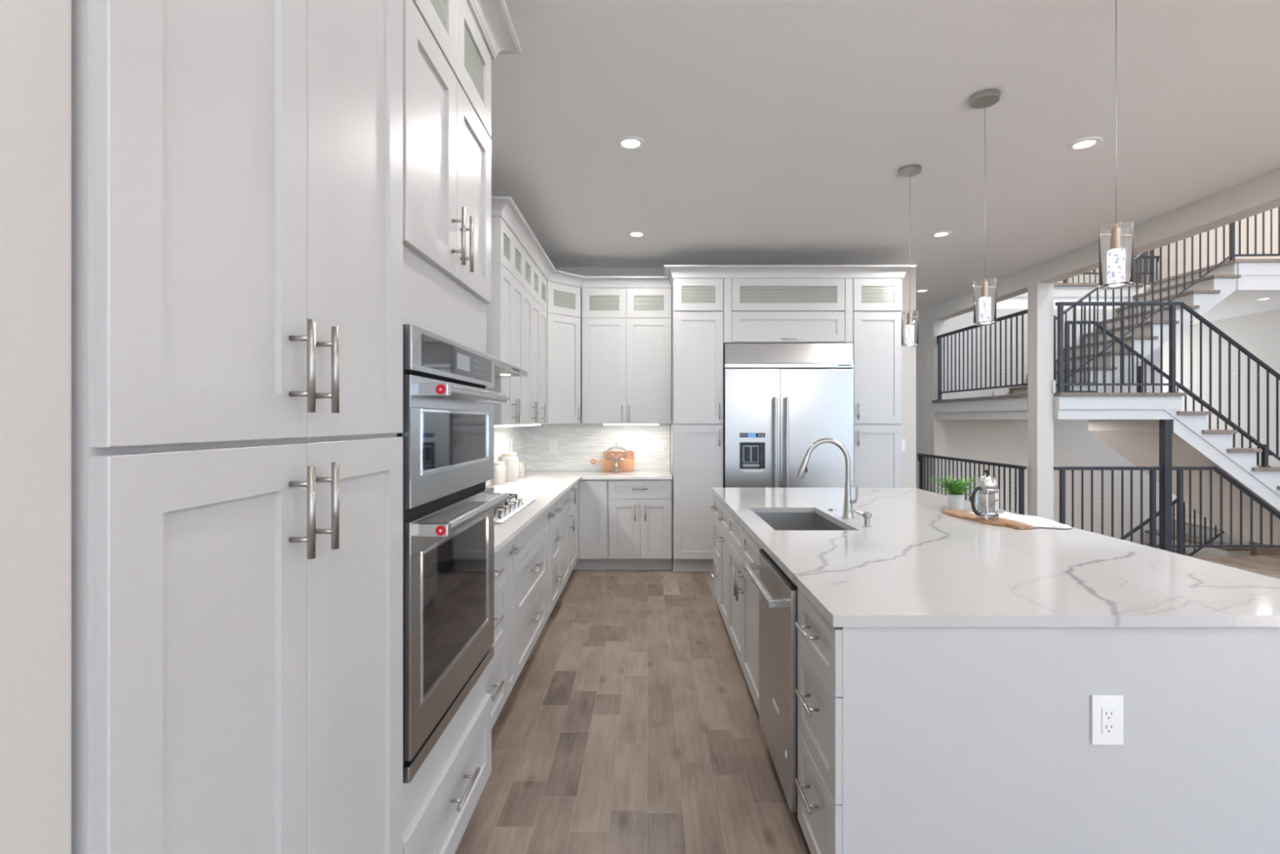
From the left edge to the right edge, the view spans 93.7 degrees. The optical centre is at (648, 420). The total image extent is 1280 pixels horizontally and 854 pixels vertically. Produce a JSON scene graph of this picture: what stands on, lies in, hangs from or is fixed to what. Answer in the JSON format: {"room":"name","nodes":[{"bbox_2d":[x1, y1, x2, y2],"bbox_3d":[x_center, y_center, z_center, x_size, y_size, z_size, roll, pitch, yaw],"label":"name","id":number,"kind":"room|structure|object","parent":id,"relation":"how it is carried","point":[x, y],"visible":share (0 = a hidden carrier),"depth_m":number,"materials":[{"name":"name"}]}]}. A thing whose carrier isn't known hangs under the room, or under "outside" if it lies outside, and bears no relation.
{"room":"kitchen","nodes":[
{"label":"kitchen","id":0,"kind":"room"},
{"bbox_2d":[0,0,71,853],"bbox_3d":[-1.012,-0.094,-2.186,0.817,3.048,5.628,0,0,0],"label":"wall","id":1,"kind":"structure","parent":0,"point":[36,35],"depth_m":0.59,"materials":[{"name":"white paint"}]},
{"bbox_2d":[537,266,915,487],"bbox_3d":[0.698,-0.094,6.395,4.235,3.048,0.150,0,0,0],"label":"wall","id":2,"kind":"structure","parent":0,"point":[908,353],"depth_m":6.32,"materials":[{"name":"paint"}]},
{"bbox_2d":[546,280,582,423],"bbox_3d":[-0.983,-0.648,5.980,0.624,1.353,0.670,0,0,0],"label":"upper cabinet","id":3,"kind":"object","parent":2,"relation":"attached to","point":[564,302],"visible":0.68,"depth_m":5.80,"materials":[{"name":"paint"}]},
{"bbox_2d":[486,423,670,486],"bbox_3d":[-0.539,0.115,4.271,1.520,0.810,4.095,0,0,0],"label":"backsplash","id":4,"kind":"structure","parent":2,"relation":"attached to","point":[578,444],"depth_m":6.31,"materials":[{"name":"tile"}]},
{"bbox_2d":[510,441,512,452],"bbox_3d":[-1.283,0.255,5.600,0.010,0.126,0.080,0,0,0],"label":"light switch","id":5,"kind":"object","parent":4,"relation":"attached to","point":[511,442],"visible":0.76,"depth_m":5.59,"materials":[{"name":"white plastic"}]},
{"bbox_2d":[550,440,557,452],"bbox_3d":[-1.000,0.265,6.303,0.080,0.126,0.009,0,0,0],"label":"power outlet","id":6,"kind":"object","parent":4,"relation":"attached to","point":[553,443],"visible":1,"depth_m":6.30,"materials":[{"name":"white plastic"}]},
{"bbox_2d":[551,443,555,449],"bbox_3d":[-1.000,0.265,6.301,0.034,0.068,0.003,0,0,0],"label":"receptacle","id":7,"kind":"object","parent":6,"relation":"attached to","point":[553,444],"depth_m":6.30,"materials":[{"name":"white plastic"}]},
{"bbox_2d":[656,439,663,451],"bbox_3d":[0.120,0.255,6.303,0.080,0.126,0.009,0,0,0],"label":"power outlet","id":8,"kind":"object","parent":4,"relation":"attached to","point":[660,442],"visible":1,"depth_m":6.30,"materials":[{"name":"white plastic"}]},
{"bbox_2d":[658,441,662,448],"bbox_3d":[0.120,0.255,6.301,0.034,0.068,0.003,0,0,0],"label":"receptacle","id":9,"kind":"object","parent":8,"relation":"attached to","point":[660,442],"depth_m":6.30,"materials":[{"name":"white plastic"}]},
{"bbox_2d":[582,288,671,425],"bbox_3d":[-0.220,-0.642,6.114,0.896,1.365,0.403,0,0,0],"label":"upper cabinet","id":10,"kind":"object","parent":2,"relation":"attached to","point":[627,332],"depth_m":5.96,"materials":[{"name":"paint"}]},
{"bbox_2d":[902,439,905,451],"bbox_3d":[2.660,0.255,6.314,0.080,0.126,0.010,0,0,0],"label":"light switch","id":11,"kind":"object","parent":2,"relation":"attached to","point":[903,440],"visible":0.44,"depth_m":6.31,"materials":[{"name":"white plastic"}]},
{"bbox_2d":[454,503,1279,853],"bbox_3d":[3.950,1.555,3.550,10.700,0.250,17.100,0,0,0],"label":"floor","id":12,"kind":"structure","parent":0,"point":[629,724],"depth_m":2.70,"materials":[{"name":"brown wood"}]},
{"bbox_2d":[71,0,402,853],"bbox_3d":[-0.910,0.043,1.030,0.740,2.775,0.779,0,0,0],"label":"pantry cabinet","id":13,"kind":"object","parent":12,"relation":"on","point":[237,165],"visible":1,"depth_m":0.85,"materials":[{"name":"paint"}]},
{"bbox_2d":[395,0,491,853],"bbox_3d":[-0.910,0.043,1.823,0.740,2.775,0.795,0,0,0],"label":"tall cabinet","id":14,"kind":"object","parent":12,"relation":"on","point":[446,59],"visible":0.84,"depth_m":1.76,"materials":[{"name":"paint"}]},
{"bbox_2d":[396,324,510,782],"bbox_3d":[-0.835,0.316,1.821,0.690,1.096,0.783,0,0,0],"label":"double oven","id":15,"kind":"object","parent":14,"relation":"in","point":[447,434],"visible":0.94,"depth_m":1.65,"materials":[{"name":"silver metal"}]},
{"bbox_2d":[467,0,521,60],"bbox_3d":[-0.894,-1.384,1.474,0.808,0.086,1.673,0,0,0],"label":"crown molding","id":16,"kind":"structure","parent":14,"relation":"attached to","point":[492,17],"depth_m":2.11,"materials":[{"name":"paint"}]},
{"bbox_2d":[486,543,506,728],"bbox_3d":[-0.955,0.992,2.516,0.660,0.876,0.588,0,0,0],"label":"base cabinet","id":17,"kind":"object","parent":12,"relation":"on","point":[496,668],"visible":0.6,"depth_m":2.68,"materials":[{"name":"paint"}]},
{"bbox_2d":[487,470,672,554],"bbox_3d":[-0.539,0.536,4.271,1.520,0.031,4.095,0,0,0],"label":"countertop","id":18,"kind":"structure","parent":17,"relation":"on","point":[546,486],"depth_m":4.74,"materials":[{"name":"stone"}]},
{"bbox_2d":[493,461,506,484],"bbox_3d":[-1.225,0.427,4.920,0.104,0.188,0.104,0,0,0],"label":"canister","id":19,"kind":"object","parent":18,"relation":"on","point":[500,468],"visible":0.96,"depth_m":4.88,"materials":[{"name":"beige ceramic"}]},
{"bbox_2d":[499,452,518,482],"bbox_3d":[-1.205,0.396,5.180,0.157,0.251,0.156,0,0,0],"label":"canister","id":20,"kind":"object","parent":18,"relation":"on","point":[510,460],"visible":0.91,"depth_m":5.12,"materials":[{"name":"beige ceramic"}]},
{"bbox_2d":[493,493,535,524],"bbox_3d":[-1.002,0.497,3.485,0.520,0.048,0.910,0,0,0],"label":"gas cooktop","id":21,"kind":"object","parent":18,"relation":"in","point":[504,511],"visible":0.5,"depth_m":3.46,"materials":[{"name":"silver metal"}]},
{"bbox_2d":[518,462,524,478],"bbox_3d":[-1.205,0.449,5.500,0.128,0.145,0.127,0,0,0],"label":"canister","id":22,"kind":"object","parent":18,"relation":"on","point":[521,467],"visible":0.48,"depth_m":5.46,"materials":[{"name":"beige ceramic"}]},
{"bbox_2d":[590,458,633,471],"bbox_3d":[-0.383,0.457,6.246,0.452,0.126,0.035,0,0,0],"label":"paddle board","id":23,"kind":"object","parent":18,"relation":"on","point":[607,464],"visible":1,"depth_m":6.24,"materials":[{"name":"brown wood"}]},
{"bbox_2d":[603,442,629,472],"bbox_3d":[-0.328,0.367,6.075,0.264,0.308,0.264,0,0,0],"label":"cake stand","id":24,"kind":"object","parent":18,"relation":"on","point":[615,454],"visible":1,"depth_m":5.99,"materials":[{"name":"clear glass"}]},
{"bbox_2d":[604,450,633,459],"bbox_3d":[-0.315,0.415,6.279,0.315,0.212,0.050,0,0,0],"label":"cutting board","id":25,"kind":"object","parent":18,"relation":"on","point":[630,453],"visible":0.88,"depth_m":6.28,"materials":[{"name":"brown wood"}]},
{"bbox_2d":[506,535,523,698],"bbox_3d":[-0.955,0.992,2.915,0.660,0.876,0.210,0,0,0],"label":"base cabinet","id":26,"kind":"object","parent":12,"relation":"on","point":[512,552],"visible":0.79,"depth_m":2.95,"materials":[{"name":"paint"}]},
{"bbox_2d":[516,510,546,679],"bbox_3d":[-0.955,0.992,3.460,0.660,0.876,0.880,0,0,0],"label":"base cabinet","id":27,"kind":"object","parent":12,"relation":"on","point":[531,559],"visible":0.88,"depth_m":3.37,"materials":[{"name":"paint"}]},
{"bbox_2d":[546,505,556,621],"bbox_3d":[-0.955,0.992,4.005,0.660,0.876,0.210,0,0,0],"label":"base cabinet","id":28,"kind":"object","parent":12,"relation":"on","point":[548,511],"visible":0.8,"depth_m":4.06,"materials":[{"name":"paint"}]},
{"bbox_2d":[551,497,563,610],"bbox_3d":[-0.955,0.992,4.315,0.660,0.876,0.410,0,0,0],"label":"base cabinet","id":29,"kind":"object","parent":12,"relation":"on","point":[557,577],"visible":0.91,"depth_m":4.34,"materials":[{"name":"paint"}]},
{"bbox_2d":[560,488,574,592],"bbox_3d":[-0.955,0.992,4.800,0.660,0.876,0.560,0,0,0],"label":"base cabinet","id":30,"kind":"object","parent":12,"relation":"on","point":[566,500],"visible":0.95,"depth_m":4.85,"materials":[{"name":"paint"}]},
{"bbox_2d":[570,479,608,573],"bbox_3d":[-0.835,0.992,5.690,0.900,0.876,1.220,0,0,0],"label":"base cabinet","id":31,"kind":"object","parent":12,"relation":"on","point":[589,497],"visible":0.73,"depth_m":5.68,"materials":[{"name":"paint"}]},
{"bbox_2d":[608,479,671,569],"bbox_3d":[-0.082,0.992,5.975,0.607,0.876,0.670,0,0,0],"label":"base cabinet","id":32,"kind":"object","parent":12,"relation":"on","point":[640,510],"visible":1,"depth_m":5.68,"materials":[{"name":"paint"}]},
{"bbox_2d":[671,278,723,571],"bbox_3d":[0.466,0.044,5.947,0.472,2.772,0.735,0,0,0],"label":"tall cabinet","id":33,"kind":"object","parent":12,"relation":"on","point":[697,304],"visible":0.95,"depth_m":5.63,"materials":[{"name":"paint"}]},
{"bbox_2d":[662,265,915,285],"bbox_3d":[1.304,-1.387,5.921,2.324,0.101,0.778,0,0,0],"label":"crown molding","id":34,"kind":"structure","parent":33,"relation":"attached to","point":[672,272],"depth_m":5.60,"materials":[{"name":"paint"}]},
{"bbox_2d":[710,493,719,609],"bbox_3d":[0.793,0.992,4.452,0.660,0.876,0.435,0,0,0],"label":"base cabinet","id":35,"kind":"object","parent":12,"relation":"on","point":[716,508],"visible":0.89,"depth_m":4.47,"materials":[{"name":"paint"}]},
{"bbox_2d":[716,501,728,631],"bbox_3d":[0.793,0.992,4.018,0.660,0.876,0.435,0,0,0],"label":"base cabinet","id":36,"kind":"object","parent":12,"relation":"on","point":[723,518],"visible":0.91,"depth_m":4.04,"materials":[{"name":"paint"}]},
{"bbox_2d":[728,510,762,714],"bbox_3d":[0.793,0.992,3.232,0.660,0.876,1.135,0,0,0],"label":"base cabinet","id":37,"kind":"object","parent":12,"relation":"on","point":[743,593],"visible":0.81,"depth_m":3.19,"materials":[{"name":"paint"}]},
{"bbox_2d":[743,548,798,812],"bbox_3d":[0.762,0.994,2.349,0.696,0.872,0.612,0,0,0],"label":"dishwasher","id":38,"kind":"object","parent":12,"relation":"on","point":[778,594],"visible":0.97,"depth_m":2.22,"materials":[{"name":"silver metal"}]},
{"bbox_2d":[723,343,854,487],"bbox_3d":[1.308,0.347,5.877,1.204,2.145,0.746,0,0,0],"label":"refrigerator","id":39,"kind":"object","parent":12,"relation":"on","point":[780,399],"visible":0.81,"depth_m":5.58,"materials":[{"name":"silver metal"}]},
{"bbox_2d":[723,278,853,344],"bbox_3d":[1.308,-1.038,5.947,1.212,0.608,0.735,0,0,0],"label":"upper cabinet","id":40,"kind":"object","parent":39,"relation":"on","point":[756,310],"visible":0.94,"depth_m":5.62,"materials":[{"name":"paint"}]},
{"bbox_2d":[851,278,902,487],"bbox_3d":[2.147,0.044,5.947,0.463,2.772,0.735,0,0,0],"label":"tall cabinet","id":41,"kind":"object","parent":12,"relation":"on","point":[877,302],"visible":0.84,"depth_m":5.63,"materials":[{"name":"paint"}]},
{"bbox_2d":[794,587,1065,853],"bbox_3d":[0.793,0.992,1.824,0.660,0.876,0.412,0,0,0],"label":"base cabinet","id":42,"kind":"object","parent":12,"relation":"on","point":[911,740],"visible":0.99,"depth_m":1.62,"materials":[{"name":"paint"}]},
{"bbox_2d":[917,453,1026,515],"bbox_3d":[3.975,0.954,7.590,0.061,0.952,2.500,0,0,0],"label":"railing","id":43,"kind":"object","parent":12,"relation":"on","point":[920,456],"visible":0.55,"depth_m":7.21,"materials":[{"name":"black metal"}]},
{"bbox_2d":[716,603,1279,853],"bbox_3d":[1.135,0.992,3.159,1.210,0.877,3.061,0,0,0],"label":"kitchen island","id":44,"kind":"object","parent":12,"relation":"on","point":[1196,768],"visible":0.19,"depth_m":1.63,"materials":[{"name":"paint"}]},
{"bbox_2d":[711,487,1279,626],"bbox_3d":[1.287,0.536,3.154,1.586,0.031,3.092,0,0,0],"label":"island countertop","id":45,"kind":"structure","parent":44,"relation":"on","point":[917,564],"depth_m":2.05,"materials":[{"name":"stone"}]},
{"bbox_2d":[755,512,847,530],"bbox_3d":[0.803,0.655,3.240,0.432,0.206,0.792,0,0,0],"label":"sink","id":46,"kind":"object","parent":45,"relation":"in","point":[777,521],"visible":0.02,"depth_m":3.63,"materials":[{"name":"metal"}]},
{"bbox_2d":[795,438,858,518],"bbox_3d":[0.955,0.306,3.235,0.328,0.429,0.071,0,0,0],"label":"kitchen faucet","id":47,"kind":"object","parent":45,"relation":"on","point":[847,504],"visible":1,"depth_m":3.23,"materials":[{"name":"silver metal"}]},
{"bbox_2d":[848,509,871,527],"bbox_3d":[1.043,0.479,2.965,0.115,0.084,0.044,0,0,0],"label":"soap dispenser","id":48,"kind":"object","parent":45,"relation":"on","point":[866,515],"visible":1,"depth_m":2.95,"materials":[{"name":"silver metal"}]},
{"bbox_2d":[928,474,978,509],"bbox_3d":[1.795,0.419,3.543,0.296,0.201,0.300,0,0,0],"label":"potted fern","id":49,"kind":"object","parent":45,"relation":"on","point":[955,497],"visible":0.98,"depth_m":3.52,"materials":[{"name":"green plant"}]},
{"bbox_2d":[942,509,1032,528],"bbox_3d":[1.762,0.512,3.155,0.177,0.016,0.561,0,0,-11],"label":"serving board","id":50,"kind":"object","parent":45,"relation":"on","point":[959,513],"visible":0.93,"depth_m":3.07,"materials":[{"name":"brown wood"}]},
{"bbox_2d":[970,469,999,519],"bbox_3d":[1.719,0.377,3.084,0.150,0.254,0.102,0,0,-15],"label":"press","id":51,"kind":"object","parent":50,"relation":"on","point":[984,499],"visible":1,"depth_m":3.06,"materials":[{"name":"clear glass"}]},
{"bbox_2d":[968,511,1072,528],"bbox_3d":[1.912,0.505,3.111,0.237,0.024,0.492,0,0,-11],"label":"linen towel","id":52,"kind":"object","parent":45,"relation":"on","point":[1036,522],"visible":0.76,"depth_m":3.01,"materials":[{"name":"white fabric"}]},
{"bbox_2d":[1091,694,1123,744],"bbox_3d":[1.241,0.808,1.623,0.085,0.134,0.009,0,0,0],"label":"power outlet","id":53,"kind":"object","parent":44,"relation":"attached to","point":[1107,710],"visible":1,"depth_m":1.62,"materials":[{"name":"white plastic"}]},
{"bbox_2d":[1101,706,1115,733],"bbox_3d":[1.241,0.808,1.620,0.036,0.072,0.003,0,0,0],"label":"receptacle","id":54,"kind":"object","parent":53,"relation":"attached to","point":[1108,713],"depth_m":1.62,"materials":[{"name":"white plastic"}]},
{"bbox_2d":[1053,466,1162,547],"bbox_3d":[4.752,0.952,6.215,1.096,0.957,0.061,0,0,0],"label":"railing","id":55,"kind":"object","parent":12,"relation":"on","point":[1062,469],"visible":0.81,"depth_m":6.21,"materials":[{"name":"black metal"}]},
{"bbox_2d":[1159,419,1172,551],"bbox_3d":[5.341,0.707,6.202,0.073,1.446,0.073,0,0,0],"label":"support post","id":56,"kind":"object","parent":12,"relation":"on","point":[1165,425],"visible":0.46,"depth_m":6.17,"materials":[{"name":"black metal"}]},
{"bbox_2d":[1088,408,1279,544],"bbox_3d":[6.411,0.588,6.760,2.263,1.682,1.280,0,0,0],"label":"staircase","id":57,"kind":"structure","parent":12,"relation":"on","point":[1137,441],"depth_m":6.45,"materials":[{"name":"paint"}]},
{"bbox_2d":[931,380,1186,419],"bbox_3d":[4.742,-0.218,7.418,1.495,0.404,2.595,0,0,0],"label":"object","id":58,"kind":"structure","parent":57,"relation":"attached to","point":[1067,406],"depth_m":6.16,"materials":[{"name":"paint"}]},
{"bbox_2d":[936,309,1027,399],"bbox_3d":[4.085,-0.745,7.440,0.061,0.910,2.080,0,0,0],"label":"railing","id":59,"kind":"object","parent":58,"relation":"on","point":[1024,312],"visible":0.95,"depth_m":7.28,"materials":[{"name":"black metal"}]},
{"bbox_2d":[992,262,1240,395],"bbox_3d":[6.179,-1.131,8.085,2.353,1.679,1.270,0,0,0],"label":"staircase","id":60,"kind":"structure","parent":58,"relation":"on","point":[1220,283],"depth_m":7.58,"materials":[{"name":"white paint"}]},
{"bbox_2d":[1053,206,1279,386],"bbox_3d":[7.095,-1.623,7.520,4.110,2.665,0.061,0,0,0],"label":"railing","id":61,"kind":"object","parent":58,"relation":"on","point":[1232,255],"visible":0.65,"depth_m":7.51,"materials":[{"name":"black metal"}]},
{"bbox_2d":[1055,302,1279,466],"bbox_3d":[5.912,0.002,6.190,3.415,2.455,0.061,0,0,0],"label":"railing","id":62,"kind":"object","parent":57,"relation":"on","point":[1265,447],"visible":1,"depth_m":6.18,"materials":[{"name":"black metal"}]},
{"bbox_2d":[1064,320,1271,465],"bbox_3d":[6.340,0.019,7.330,2.520,2.479,0.061,0,0,0],"label":"railing","id":63,"kind":"object","parent":57,"relation":"on","point":[1140,388],"visible":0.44,"depth_m":7.32,"materials":[{"name":"black metal"}]},
{"bbox_2d":[1142,518,1250,555],"bbox_3d":[6.000,2.724,7.548,3.239,2.612,2.335,0,0,0],"label":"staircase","id":64,"kind":"structure","parent":12,"relation":"attached to","point":[1226,538],"depth_m":7.87,"materials":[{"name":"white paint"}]},
{"bbox_2d":[1119,447,1257,555],"bbox_3d":[6.073,1.741,7.430,2.947,2.832,0.061,0,0,0],"label":"railing","id":65,"kind":"object","parent":64,"relation":"attached to","point":[1147,521],"visible":0.25,"depth_m":7.42,"materials":[{"name":"black metal"}]},
{"bbox_2d":[1172,466,1279,555],"bbox_3d":[6.170,0.952,6.215,1.560,0.957,0.061,0,0,0],"label":"railing","id":66,"kind":"object","parent":12,"relation":"on","point":[1180,545],"visible":0.92,"depth_m":6.21,"materials":[{"name":"black metal"}]},
{"bbox_2d":[466,0,1279,312],"bbox_3d":[1.315,-1.718,3.550,5.430,0.200,17.100,0,0,0],"label":"ceiling","id":67,"kind":"structure","parent":0,"point":[774,132],"depth_m":3.28,"materials":[{"name":"paint"}]},
{"bbox_2d":[616,135,645,150],"bbox_3d":[-0.105,-1.614,3.490,0.172,0.008,0.172,0,0,0],"label":"recessed light","id":68,"kind":"object","parent":67,"relation":"in","point":[629,142],"visible":1,"depth_m":3.48,"materials":[{"name":"white plastic"}]},
{"bbox_2d":[622,139,639,147],"bbox_3d":[-0.105,-1.614,3.490,0.104,0.001,0.104,0,0,0],"label":"diffuser","id":69,"kind":"object","parent":68,"relation":"attached to","point":[628,143],"depth_m":3.49,"materials":[{"name":"white plastic"}]},
{"bbox_2d":[626,231,646,237],"bbox_3d":[-0.105,-1.614,5.190,0.172,0.008,0.172,0,0,0],"label":"recessed light","id":70,"kind":"object","parent":67,"relation":"in","point":[632,233],"visible":1,"depth_m":5.18,"materials":[{"name":"white"}]},
{"bbox_2d":[631,232,642,235],"bbox_3d":[-0.105,-1.614,5.190,0.104,0.001,0.104,0,0,0],"label":"diffuser","id":71,"kind":"object","parent":70,"relation":"attached to","point":[634,233],"depth_m":5.20,"materials":[{"name":"white plastic"}]},
{"bbox_2d":[898,164,921,346],"bbox_3d":[1.675,-1.050,3.850,0.136,1.136,0.136,0,0,0],"label":"pendant light","id":72,"kind":"object","parent":67,"relation":"hanging from","point":[909,318],"visible":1,"depth_m":3.81,"materials":[{"name":"clear glass"}]},
{"bbox_2d":[915,288,929,292],"bbox_3d":[3.390,-1.614,7.440,0.172,0.008,0.172,0,0,0],"label":"recessed light","id":73,"kind":"object","parent":67,"relation":"in","point":[920,290],"visible":0.93,"depth_m":7.43,"materials":[{"name":"white"}]},
{"bbox_2d":[930,231,952,237],"bbox_3d":[2.530,-1.614,5.190,0.172,0.008,0.172,0,0,0],"label":"recessed light","id":74,"kind":"object","parent":67,"relation":"in","point":[941,233],"visible":1,"depth_m":5.18,"materials":[{"name":"white"}]},
{"bbox_2d":[934,232,947,235],"bbox_3d":[2.530,-1.614,5.190,0.104,0.001,0.104,0,0,0],"label":"diffuser","id":75,"kind":"object","parent":74,"relation":"attached to","point":[941,233],"depth_m":5.20,"materials":[{"name":"white plastic"}]},
{"bbox_2d":[969,88,1000,325],"bbox_3d":[1.675,-1.050,2.990,0.136,1.136,0.136,0,0,0],"label":"pendant light","id":76,"kind":"object","parent":67,"relation":"hanging from","point":[984,289],"visible":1,"depth_m":2.96,"materials":[{"name":"clear glass"}]},
{"bbox_2d":[1066,136,1102,151],"bbox_3d":[2.540,-1.614,3.500,0.172,0.008,0.172,0,0,0],"label":"recessed light","id":77,"kind":"object","parent":67,"relation":"in","point":[1086,143],"visible":1,"depth_m":3.49,"materials":[{"name":"white"}]},
{"bbox_2d":[1073,140,1095,148],"bbox_3d":[2.540,-1.614,3.500,0.104,0.001,0.104,0,0,0],"label":"diffuser","id":78,"kind":"object","parent":77,"relation":"attached to","point":[1085,144],"depth_m":3.50,"materials":[{"name":"white plastic"}]},
{"bbox_2d":[1098,0,1133,289],"bbox_3d":[1.680,-1.050,2.157,0.136,1.136,0.136,0,0,0],"label":"pendant light","id":79,"kind":"object","parent":67,"relation":"hanging from","point":[1116,239],"visible":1,"depth_m":2.12,"materials":[{"name":"clear glass"}]},
{"bbox_2d":[946,493,964,509],"bbox_3d":[1.815,0.476,3.550,0.092,0.088,0.092,0,0,0],"label":"pot","id":80,"kind":"object","parent":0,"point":[955,500],"depth_m":3.51,"materials":[{"name":"white ceramic"}]},
{"bbox_2d":[1027,283,1053,520],"bbox_3d":[4.115,0.002,6.303,0.170,2.856,0.155,0,0,0],"label":"column","id":81,"kind":"structure","parent":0,"point":[1040,295],"depth_m":6.22,"materials":[{"name":"paint"}]},
{"bbox_2d":[946,308,1160,543],"bbox_3d":[5.825,1.400,8.760,3.250,6.060,0.080,0,0,0],"label":"wall","id":82,"kind":"structure","parent":0,"point":[997,441],"depth_m":8.72,"materials":[{"name":"white paint"}]},
{"bbox_2d":[1066,270,1094,283],"bbox_3d":[6.700,-3.390,11.650,5.000,2.760,0.100,0,0,0],"label":"wall","id":83,"kind":"structure","parent":0,"point":[1081,276],"depth_m":11.60,"materials":[{"name":"white paint"}]},
{"bbox_2d":[1055,268,1098,283],"bbox_3d":[7.960,-3.290,11.250,1.520,2.560,0.700,0,0,0],"label":"trim","id":84,"kind":"structure","parent":83,"relation":"attached to","point":[1097,269],"depth_m":11.51,"materials":[{"name":"white paint"}]},
{"bbox_2d":[915,167,1279,494],"bbox_3d":[4.115,1.210,3.000,0.170,6.440,16.000,0,0,0],"label":"wall","id":85,"kind":"structure","parent":0,"point":[1259,194],"depth_m":5.81,"materials":[{"name":"paint"}]},
{"bbox_2d":[925,321,928,490],"bbox_3d":[4.019,0.003,8.650,0.022,2.855,0.060,0,0,0],"label":"trim","id":86,"kind":"structure","parent":85,"relation":"attached to","point":[927,322],"depth_m":8.65,"materials":[{"name":"paint"}]},
{"bbox_2d":[996,262,1279,324],"bbox_3d":[6.700,-1.800,9.740,5.000,0.340,4.520,0,0,0],"label":"ceiling","id":87,"kind":"structure","parent":0,"point":[1238,303],"depth_m":8.80,"materials":[{"name":"paint"}]},
{"bbox_2d":[1254,297,1272,300],"bbox_3d":[8.200,-1.626,8.000,0.172,0.008,0.172,0,0,0],"label":"recessed light","id":88,"kind":"object","parent":87,"relation":"in","point":[1267,298],"visible":1,"depth_m":8.00,"materials":[{"name":"white"}]},
{"bbox_2d":[1134,207,1279,504],"bbox_3d":[9.260,-1.720,3.550,0.120,6.300,17.100,0,0,0],"label":"wall","id":89,"kind":"structure","parent":0,"point":[1259,333],"depth_m":9.41,"materials":[{"name":"paint"}]},
{"bbox_2d":[1014,262,1279,297],"bbox_3d":[6.700,-1.893,8.130,5.000,0.155,1.340,0,0,0],"label":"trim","id":90,"kind":"structure","parent":89,"relation":"attached to","point":[1243,268],"depth_m":8.77,"materials":[{"name":"white paint"}]},
{"bbox_2d":[1053,258,1279,286],"bbox_3d":[6.700,-1.990,9.720,5.000,0.040,4.560,0,0,0],"label":"trim","id":91,"kind":"structure","parent":89,"relation":"attached to","point":[1235,260],"depth_m":7.99,"materials":[{"name":"brown wood"}]},
{"bbox_2d":[1062,256,1159,283],"bbox_3d":[8.275,-2.480,10.750,1.750,0.940,0.061,0,0,0],"label":"railing","id":92,"kind":"object","parent":91,"relation":"on","point":[1157,258],"visible":0.22,"depth_m":10.74,"materials":[{"name":"black metal"}]},
{"bbox_2d":[1081,250,1151,282],"bbox_3d":[5.810,-2.490,8.790,3.180,0.960,0.061,0,0,0],"label":"railing","id":93,"kind":"object","parent":91,"relation":"on","point":[1150,251],"visible":0.02,"depth_m":8.78,"materials":[{"name":"black metal"}]},
{"bbox_2d":[1237,275,1279,289],"bbox_3d":[8.268,-1.722,7.475,1.864,0.185,0.010,0,0,0],"label":"trim","id":94,"kind":"structure","parent":89,"relation":"attached to","point":[1245,282],"depth_m":7.47,"materials":[{"name":"white paint"}]},
{"bbox_3d":[-1.360,-0.094,3.545,0.120,3.048,5.850,0,0,0],"label":"wall","id":95,"kind":"structure","parent":0,"visible":0},
{"bbox_2d":[486,216,523,425],"bbox_3d":[-1.100,-0.648,4.220,0.370,1.353,0.700,0,0,0],"label":"upper cabinet","id":96,"kind":"object","parent":95,"relation":"attached to","point":[504,314],"visible":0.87,"depth_m":4.07,"materials":[{"name":"paint"}]},
{"bbox_2d":[491,196,671,288],"bbox_3d":[-0.765,-1.367,4.994,0.943,0.095,2.622,0,0,28],"label":"crown molding","id":97,"kind":"structure","parent":96,"relation":"attached to","point":[505,207],"depth_m":5.38,"materials":[{"name":"paint"}]},
{"bbox_2d":[486,354,527,377],"bbox_3d":[-1.033,-0.344,3.420,0.510,0.127,0.870,0,0,0],"label":"range hood","id":98,"kind":"object","parent":95,"relation":"attached to","point":[502,368],"visible":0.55,"depth_m":3.48,"materials":[{"name":"white paint"}]},
{"bbox_2d":[520,248,540,424],"bbox_3d":[-1.100,-0.648,4.920,0.370,1.353,0.700,0,0,0],"label":"upper cabinet","id":99,"kind":"object","parent":95,"relation":"attached to","point":[531,273],"visible":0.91,"depth_m":4.87,"materials":[{"name":"paint"}]},
{"bbox_2d":[493,423,540,426],"bbox_3d":[-1.010,0.034,4.750,0.020,0.012,1.600,0,0,0],"label":"led strip","id":100,"kind":"object","parent":99,"relation":"attached to","point":[540,424],"visible":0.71,"depth_m":4.49,"materials":[{"name":"white"}]},
{"bbox_2d":[537,271,546,424],"bbox_3d":[-1.100,-0.648,5.455,0.370,1.353,0.370,0,0,0],"label":"upper cabinet","id":101,"kind":"object","parent":95,"relation":"attached to","point":[543,281],"visible":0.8,"depth_m":5.49,"materials":[{"name":"paint"}]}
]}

